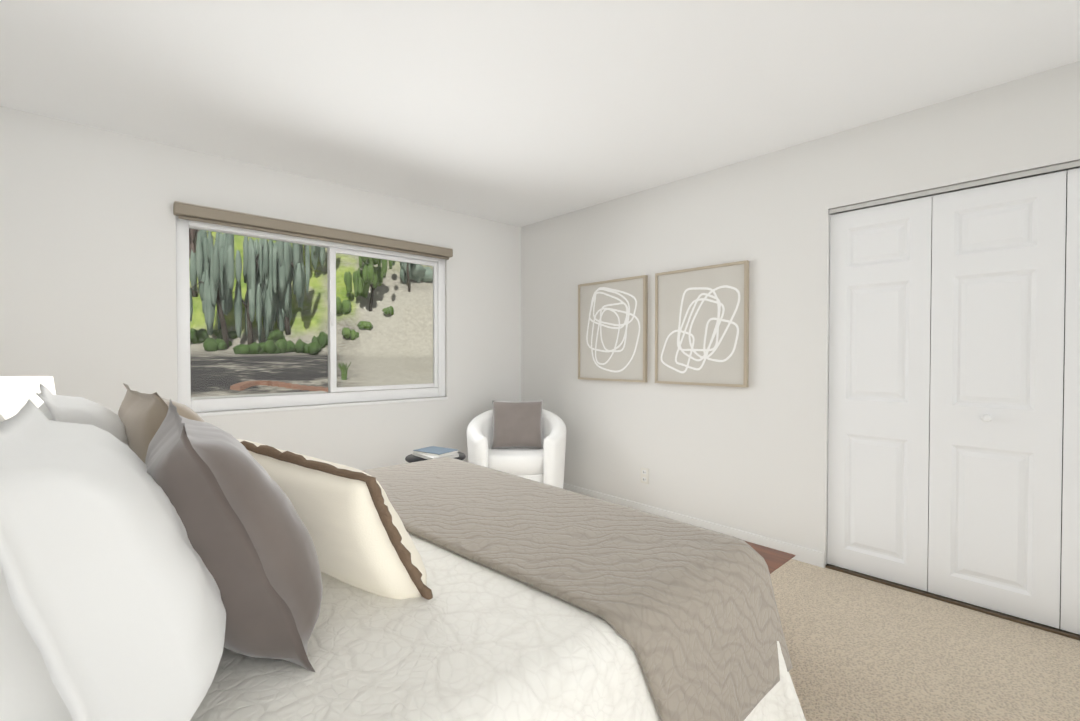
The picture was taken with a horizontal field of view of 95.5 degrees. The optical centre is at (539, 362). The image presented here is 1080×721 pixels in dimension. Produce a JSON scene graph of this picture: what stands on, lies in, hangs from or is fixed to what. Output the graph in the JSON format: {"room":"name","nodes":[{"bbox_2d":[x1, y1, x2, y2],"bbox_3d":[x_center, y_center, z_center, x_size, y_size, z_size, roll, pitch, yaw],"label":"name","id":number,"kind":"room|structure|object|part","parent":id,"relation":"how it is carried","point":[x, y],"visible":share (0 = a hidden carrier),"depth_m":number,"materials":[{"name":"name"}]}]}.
{"room":"bedroom","nodes":[
{"label":"bedroom","id":0,"kind":"room"},
{"bbox_2d":[0,106,520,470],"bbox_3d":[-1.608,-0.066,3.512,4.027,2.440,0.140,-1,1,-43],"label":"wall","id":1,"kind":"structure","parent":0,"point":[88,302],"depth_m":2.86,"materials":[{"name":"white paint"}]},
{"bbox_2d":[176,216,447,416],"bbox_3d":[-1.504,-0.292,3.572,1.852,1.225,0.117,-1,1,-43],"label":"window","id":2,"kind":"structure","parent":1,"relation":"in","point":[362,394],"depth_m":3.49,"materials":[{"name":"white plastic"}]},
{"bbox_3d":[-1.843,-0.303,3.302,0.865,1.074,0.004,-1,1,-43],"label":"glass","id":3,"kind":"part","parent":2,"relation":"part of","materials":[{"name":"clear glass"}]},
{"bbox_2d":[173,201,452,259],"bbox_3d":[-1.444,-0.900,3.500,1.882,0.091,0.074,-1,1,-43],"label":"window blind","id":4,"kind":"object","parent":2,"relation":"attached to","point":[199,213],"visible":1,"depth_m":3.31,"materials":[{"name":"beige fabric"}]},
{"bbox_3d":[-1.198,-0.314,3.849,0.886,1.049,0.028,-1,1,-43],"label":"sash","id":5,"kind":"part","parent":2,"relation":"part of","materials":[{"name":"white plastic"}]},
{"bbox_3d":[-1.196,-0.315,3.850,0.826,0.993,0.004,-1,1,-43],"label":"glass","id":6,"kind":"part","parent":2,"relation":"part of","materials":[{"name":"clear glass"}]},
{"bbox_2d":[0,0,1079,226],"bbox_3d":[0.307,-1.323,1.965,4.777,0.120,4.983,-1,1,-43],"label":"ceiling","id":7,"kind":"structure","parent":0,"point":[520,113],"depth_m":2.18,"materials":[{"name":"white paint"}]},
{"bbox_2d":[521,61,1079,566],"bbox_3d":[1.462,-0.059,3.045,0.140,2.440,4.983,-1,1,-43],"label":"wall","id":8,"kind":"structure","parent":0,"point":[753,457],"depth_m":3.07,"materials":[{"name":"white paint"}]},
{"bbox_2d":[578,275,647,382],"bbox_3d":[0.560,-0.254,3.892,0.035,0.795,0.675,-1,1,-43],"label":"framed artwork","id":9,"kind":"object","parent":8,"relation":"attached to","point":[612,328],"visible":1,"depth_m":3.86,"materials":[{"name":"beige"}]},
{"bbox_2d":[641,467,648,483],"bbox_3d":[0.785,0.849,3.684,0.008,0.115,0.070,-1,1,-43],"label":"electrical outlet","id":10,"kind":"object","parent":8,"relation":"attached to","point":[645,475],"visible":1,"depth_m":3.68,"materials":[{"name":"white plastic"}]},
{"bbox_2d":[563,483,823,567],"bbox_3d":[0.721,1.108,3.755,0.012,0.085,2.634,-1,1,-43],"label":"baseboard","id":11,"kind":"structure","parent":8,"relation":"attached to","point":[809,556],"depth_m":3.21,"materials":[{"name":"white wood"}]},
{"bbox_2d":[655,260,748,386],"bbox_3d":[1.076,-0.246,3.330,0.035,0.795,0.674,-1,1,-43],"label":"framed artwork","id":12,"kind":"object","parent":8,"relation":"attached to","point":[701,325],"visible":1,"depth_m":3.29,"materials":[{"name":"beige"}]},
{"bbox_2d":[827,196,931,590],"bbox_3d":[1.809,0.159,2.634,0.034,1.984,0.454,-1,1,-43],"label":"closet door leaf","id":13,"kind":"structure","parent":8,"relation":"in","point":[879,377],"depth_m":2.61,"materials":[{"name":"white wood"}]},
{"bbox_2d":[829,160,1079,421],"bbox_3d":[2.260,-0.287,2.111,0.088,1.130,1.828,-1,1,-43],"label":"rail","id":14,"kind":"object","parent":8,"relation":"in","point":[1012,177],"depth_m":2.33,"materials":[{"name":"white metal"}]},
{"bbox_3d":[2.271,-0.841,2.112,0.060,0.023,1.828,-1,1,-43],"label":"rail","id":15,"kind":"part","parent":14,"relation":"part of","materials":[{"name":"silver metal"}]},
{"bbox_3d":[2.080,0.257,2.282,0.044,0.037,0.037,-1,1,-43],"label":"door knob","id":16,"kind":"part","parent":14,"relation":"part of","materials":[{"name":"white"}]},
{"bbox_2d":[928,170,1066,628],"bbox_3d":[2.118,0.164,2.298,0.034,1.984,0.454,-1,1,-43],"label":"closet door leaf","id":17,"kind":"structure","parent":8,"relation":"in","point":[997,330],"depth_m":2.27,"materials":[{"name":"white wood"}]},
{"bbox_2d":[1060,172,1067,619],"bbox_3d":[2.297,0.160,2.151,0.005,2.027,1.828,-1,1,-43],"label":"door frame","id":18,"kind":"structure","parent":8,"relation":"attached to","point":[1063,397],"depth_m":2.15,"materials":[{"name":"grey wood"}]},
{"bbox_2d":[1060,168,1079,634],"bbox_3d":[2.428,0.169,1.961,0.034,1.984,0.454,-1,1,-43],"label":"closet door leaf","id":19,"kind":"structure","parent":8,"relation":"in","point":[1070,590],"depth_m":2.10,"materials":[{"name":"white wood"}]},
{"bbox_2d":[770,559,1079,720],"bbox_3d":[0.307,1.236,2.002,4.777,0.120,4.983,-1,1,-43],"label":"floor","id":20,"kind":"structure","parent":0,"point":[861,649],"depth_m":1.96,"materials":[{"name":"carpet"}]},
{"bbox_2d":[0,383,805,720],"bbox_3d":[-0.638,0.623,1.405,2.268,1.124,1.993,-1,1,-43],"label":"bed","id":21,"kind":"object","parent":20,"relation":"on","point":[164,559],"visible":1,"depth_m":0.91,"materials":[{"name":"grey fabric"}]},
{"bbox_2d":[362,457,792,720],"bbox_3d":[-0.201,0.696,1.797,0.882,0.379,1.816,-1,1,-43],"label":"throw","id":22,"kind":"object","parent":21,"relation":"on","point":[632,614],"depth_m":1.24,"materials":[{"name":"beige fabric"}]},
{"bbox_2d":[405,452,465,462],"bbox_3d":[-0.734,0.906,3.457,0.420,0.497,0.420,-1,1,-43],"label":"side table","id":23,"kind":"object","parent":20,"relation":"on","point":[410,458],"visible":0.06,"depth_m":3.38,"materials":[{"name":"black metal"}]},
{"bbox_2d":[412,446,458,459],"bbox_3d":[-0.734,0.635,3.453,0.242,0.042,0.293,-1,1,-43],"label":"books","id":24,"kind":"object","parent":23,"relation":"on","point":[431,452],"visible":0.96,"depth_m":3.40,"materials":[{"name":"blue paper"}]},
{"bbox_2d":[467,400,566,487],"bbox_3d":[-0.185,0.733,3.903,0.786,0.832,0.782,-1,1,-43],"label":"chair","id":25,"kind":"object","parent":20,"relation":"on","point":[526,439],"visible":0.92,"depth_m":3.88,"materials":[{"name":"white fabric"}]},
{"bbox_3d":[-0.186,0.775,3.903,0.549,0.143,0.544,-1,1,-43],"label":"seat","id":26,"kind":"part","parent":25,"relation":"part of","materials":[{"name":"white fabric"}]},
{"bbox_2d":[491,400,542,448],"bbox_3d":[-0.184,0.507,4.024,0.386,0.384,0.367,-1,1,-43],"label":"pillow","id":27,"kind":"object","parent":25,"relation":"on","point":[514,425],"depth_m":3.97,"materials":[{"name":"beige fabric"}]},
{"bbox_2d":[743,540,795,573],"bbox_3d":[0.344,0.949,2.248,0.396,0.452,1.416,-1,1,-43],"label":"rug","id":28,"kind":"object","parent":20,"relation":"on","point":[774,559],"depth_m":1.85,"materials":[{"name":"brown fabric"}]},
{"bbox_2d":[825,564,1079,640],"bbox_3d":[2.266,1.168,2.138,0.068,0.012,1.828,-1,1,-43],"label":"rail","id":29,"kind":"object","parent":20,"relation":"on","point":[1059,631],"visible":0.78,"depth_m":2.36,"materials":[{"name":"brown metal"}]},
{"bbox_3d":[-2.089,0.880,1.748,0.572,0.600,0.580,-1,1,-43],"label":"nightstand","id":30,"kind":"object","parent":20,"relation":"on","visible":0},
{"bbox_2d":[0,376,55,419],"bbox_3d":[-2.041,0.318,1.797,0.430,0.521,0.430,-1,1,-43],"label":"lamp","id":31,"kind":"object","parent":30,"relation":"on","point":[17,393],"visible":0.25,"depth_m":1.75,"materials":[{"name":"white fabric"}]},
{"label":"outside","id":32,"kind":"structure","parent":0,"visible":0},
{"bbox_2d":[191,391,323,398],"bbox_3d":[-3.946,0.691,3.973,5.200,0.512,2.967,-1,1,-43],"label":"patio","id":33,"kind":"structure","parent":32,"point":[256,394],"depth_m":6.20,"materials":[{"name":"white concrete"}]},
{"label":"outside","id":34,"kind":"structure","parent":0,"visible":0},
{"bbox_2d":[189,231,432,396],"bbox_3d":[-8.498,-10.887,24.333,38.000,22.430,39.650,-1,1,-43],"label":"hillside","id":35,"kind":"structure","parent":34,"point":[416,303],"depth_m":16.75,"materials":[{"name":"beige sand"}]},
{"bbox_2d":[190,328,208,343],"bbox_3d":[-10.869,-0.791,15.455,0.869,0.592,0.587,-1,1,-43],"label":"shrub","id":36,"kind":"object","parent":35,"relation":"on","point":[201,337],"depth_m":15.35,"materials":[{"name":"green plant"}]},
{"bbox_2d":[189,229,212,296],"bbox_3d":[-11.748,-3.861,16.831,1.104,3.270,1.023,-1,1,-43],"label":"trunk","id":37,"kind":"object","parent":35,"relation":"on","point":[195,294],"depth_m":16.71,"materials":[{"name":"brown plant"}]},
{"bbox_2d":[189,228,211,257],"bbox_3d":[-11.686,-4.358,16.864,1.107,2.898,0.965,-1,1,-43],"label":"tree","id":38,"kind":"object","parent":37,"relation":"attached to","point":[192,238],"depth_m":16.83,"materials":[{"name":"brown plant"}]},
{"bbox_2d":[190,260,234,348],"bbox_3d":[-10.233,-1.968,15.395,1.428,3.155,0.912,-1,1,-43],"label":"trunk","id":39,"kind":"object","parent":35,"relation":"on","point":[224,330],"depth_m":15.20,"materials":[{"name":"brown plant"}]},
{"bbox_2d":[190,230,248,335],"bbox_3d":[-9.929,-2.641,15.269,1.788,3.636,1.728,-1,1,-43],"label":"tree","id":40,"kind":"object","parent":39,"relation":"attached to","point":[217,249],"depth_m":14.96,"materials":[{"name":"green plant"}]},
{"bbox_2d":[203,338,232,351],"bbox_3d":[-9.995,-0.535,15.241,0.806,0.479,0.584,-1,1,-43],"label":"shrub","id":41,"kind":"object","parent":35,"relation":"on","point":[214,343],"depth_m":15.02,"materials":[{"name":"green plant"}]},
{"bbox_2d":[213,329,237,338],"bbox_3d":[-10.143,-0.901,15.831,0.730,0.454,0.531,-1,1,-43],"label":"shrub","id":42,"kind":"object","parent":35,"relation":"on","point":[218,335],"depth_m":15.66,"materials":[{"name":"green plant"}]},
{"bbox_2d":[233,344,249,353],"bbox_3d":[-8.986,-0.363,14.874,0.547,0.396,0.484,-1,1,-43],"label":"shrub","id":43,"kind":"object","parent":35,"relation":"on","point":[245,347],"depth_m":14.72,"materials":[{"name":"green plant"}]},
{"bbox_2d":[231,246,269,344],"bbox_3d":[-9.321,-2.120,15.674,1.125,3.363,1.019,-1,1,-43],"label":"trunk","id":44,"kind":"object","parent":35,"relation":"on","point":[249,330],"depth_m":15.65,"materials":[{"name":"brown plant"}]},
{"bbox_2d":[222,236,276,342],"bbox_3d":[-9.333,-2.433,15.713,1.465,3.697,1.068,-1,1,-43],"label":"tree","id":45,"kind":"object","parent":44,"relation":"attached to","point":[253,284],"depth_m":15.69,"materials":[{"name":"green plant"}]},
{"bbox_2d":[249,340,280,353],"bbox_3d":[-8.411,-0.410,15.004,0.882,0.578,0.539,-1,1,-43],"label":"shrub","id":46,"kind":"object","parent":35,"relation":"on","point":[268,346],"depth_m":14.87,"materials":[{"name":"green plant"}]},
{"bbox_2d":[265,330,284,342],"bbox_3d":[-8.823,-0.866,16.315,0.621,0.488,0.478,-1,1,-43],"label":"shrub","id":47,"kind":"object","parent":35,"relation":"on","point":[277,336],"depth_m":16.18,"materials":[{"name":"green plant"}]},
{"bbox_2d":[230,380,327,391],"bbox_3d":[-3.856,0.370,7.174,1.111,0.168,1.452,-1,1,-43],"label":"brick edging","id":48,"kind":"object","parent":35,"relation":"on","point":[244,385],"depth_m":7.25,"materials":[{"name":"brick"}]},
{"bbox_2d":[275,339,295,352],"bbox_3d":[-8.229,-0.495,15.803,0.663,0.555,0.678,-1,1,-43],"label":"shrub","id":49,"kind":"object","parent":35,"relation":"on","point":[280,343],"depth_m":15.67,"materials":[{"name":"green plant"}]},
{"bbox_2d":[276,252,317,334],"bbox_3d":[-8.532,-2.381,16.775,1.667,2.895,1.274,-1,1,-43],"label":"trunk","id":50,"kind":"object","parent":35,"relation":"on","point":[287,324],"depth_m":16.61,"materials":[{"name":"brown plant"}]},
{"bbox_2d":[263,240,309,340],"bbox_3d":[-8.639,-2.507,16.515,1.473,4.892,1.792,-1,1,-43],"label":"tree","id":51,"kind":"object","parent":50,"relation":"attached to","point":[283,253],"depth_m":16.38,"materials":[{"name":"green plant"}]},
{"bbox_2d":[295,339,321,354],"bbox_3d":[-7.502,-0.480,15.992,0.839,0.595,0.772,-1,1,-43],"label":"shrub","id":52,"kind":"object","parent":35,"relation":"on","point":[305,347],"depth_m":15.85,"materials":[{"name":"green plant"}]},
{"bbox_2d":[312,331,327,348],"bbox_3d":[-7.424,-0.767,16.640,0.654,0.588,0.480,-1,1,-43],"label":"shrub","id":53,"kind":"object","parent":35,"relation":"on","point":[322,339],"depth_m":16.51,"materials":[{"name":"green plant"}]},
{"bbox_2d":[336,296,351,314],"bbox_3d":[-7.233,-2.006,17.846,0.699,0.810,0.498,-1,1,-43],"label":"bush","id":54,"kind":"object","parent":35,"relation":"on","point":[340,310],"depth_m":17.78,"materials":[{"name":"green plant"}]},
{"bbox_2d":[338,361,350,379],"bbox_3d":[-3.463,0.152,8.709,0.236,0.348,0.236,-1,1,-43],"label":"cactus","id":55,"kind":"object","parent":35,"relation":"on","point":[344,375],"depth_m":8.68,"materials":[{"name":"green plant"}]},
{"bbox_2d":[342,327,358,339],"bbox_3d":[-6.653,-0.997,17.225,0.616,0.463,0.376,-1,1,-43],"label":"bush","id":56,"kind":"object","parent":35,"relation":"on","point":[347,333],"depth_m":17.11,"materials":[{"name":"green plant"}]},
{"bbox_2d":[354,263,374,310],"bbox_3d":[-6.286,-3.128,18.372,1.528,2.457,1.380,-1,1,-43],"label":"trunk","id":57,"kind":"object","parent":35,"relation":"on","point":[371,299],"depth_m":18.36,"materials":[{"name":"brown plant"}]},
{"bbox_2d":[344,256,395,298],"bbox_3d":[-6.255,-3.614,18.438,1.831,2.451,1.730,-1,1,-43],"label":"tree","id":58,"kind":"object","parent":57,"relation":"attached to","point":[364,290],"depth_m":18.15,"materials":[{"name":"green plant"}]},
{"bbox_2d":[357,321,372,329],"bbox_3d":[-6.321,-1.349,17.728,0.485,0.348,0.505,-1,1,-43],"label":"bush","id":59,"kind":"object","parent":35,"relation":"on","point":[363,325],"depth_m":17.61,"materials":[{"name":"green plant"}]},
{"bbox_2d":[382,306,393,314],"bbox_3d":[-5.676,-1.956,18.382,0.469,0.353,0.420,-1,1,-43],"label":"bush","id":60,"kind":"object","parent":35,"relation":"on","point":[385,310],"depth_m":18.23,"materials":[{"name":"green plant"}]},
{"bbox_2d":[407,263,410,291],"bbox_3d":[-5.539,-3.960,20.029,1.250,2.196,1.434,-1,1,-43],"label":"trunk","id":61,"kind":"object","parent":35,"relation":"on","point":[408,281],"depth_m":19.93,"materials":[{"name":"brown plant"}]},
{"bbox_2d":[381,259,410,283],"bbox_3d":[-5.491,-4.268,19.927,1.636,2.123,1.328,-1,1,-43],"label":"tree","id":62,"kind":"object","parent":61,"relation":"attached to","point":[403,273],"depth_m":20.16,"materials":[{"name":"green plant"}]},
{"bbox_2d":[410,263,432,282],"bbox_3d":[-5.152,-3.797,20.891,1.235,1.104,1.215,-1,1,-43],"label":"bush","id":63,"kind":"object","parent":35,"relation":"on","point":[417,274],"depth_m":20.57,"materials":[{"name":"green plant"}]},
{"bbox_3d":[-8.937,-4.939,18.876,1.791,3.526,1.253,-1,1,-43],"label":"trunk","id":64,"kind":"object","parent":35,"relation":"on","visible":0},
{"bbox_2d":[310,246,324,270],"bbox_3d":[-8.888,-5.421,18.764,1.883,3.722,1.546,-1,1,-43],"label":"tree","id":65,"kind":"object","parent":64,"relation":"attached to","point":[314,256],"depth_m":19.03,"materials":[{"name":"green plant"}]}
]}

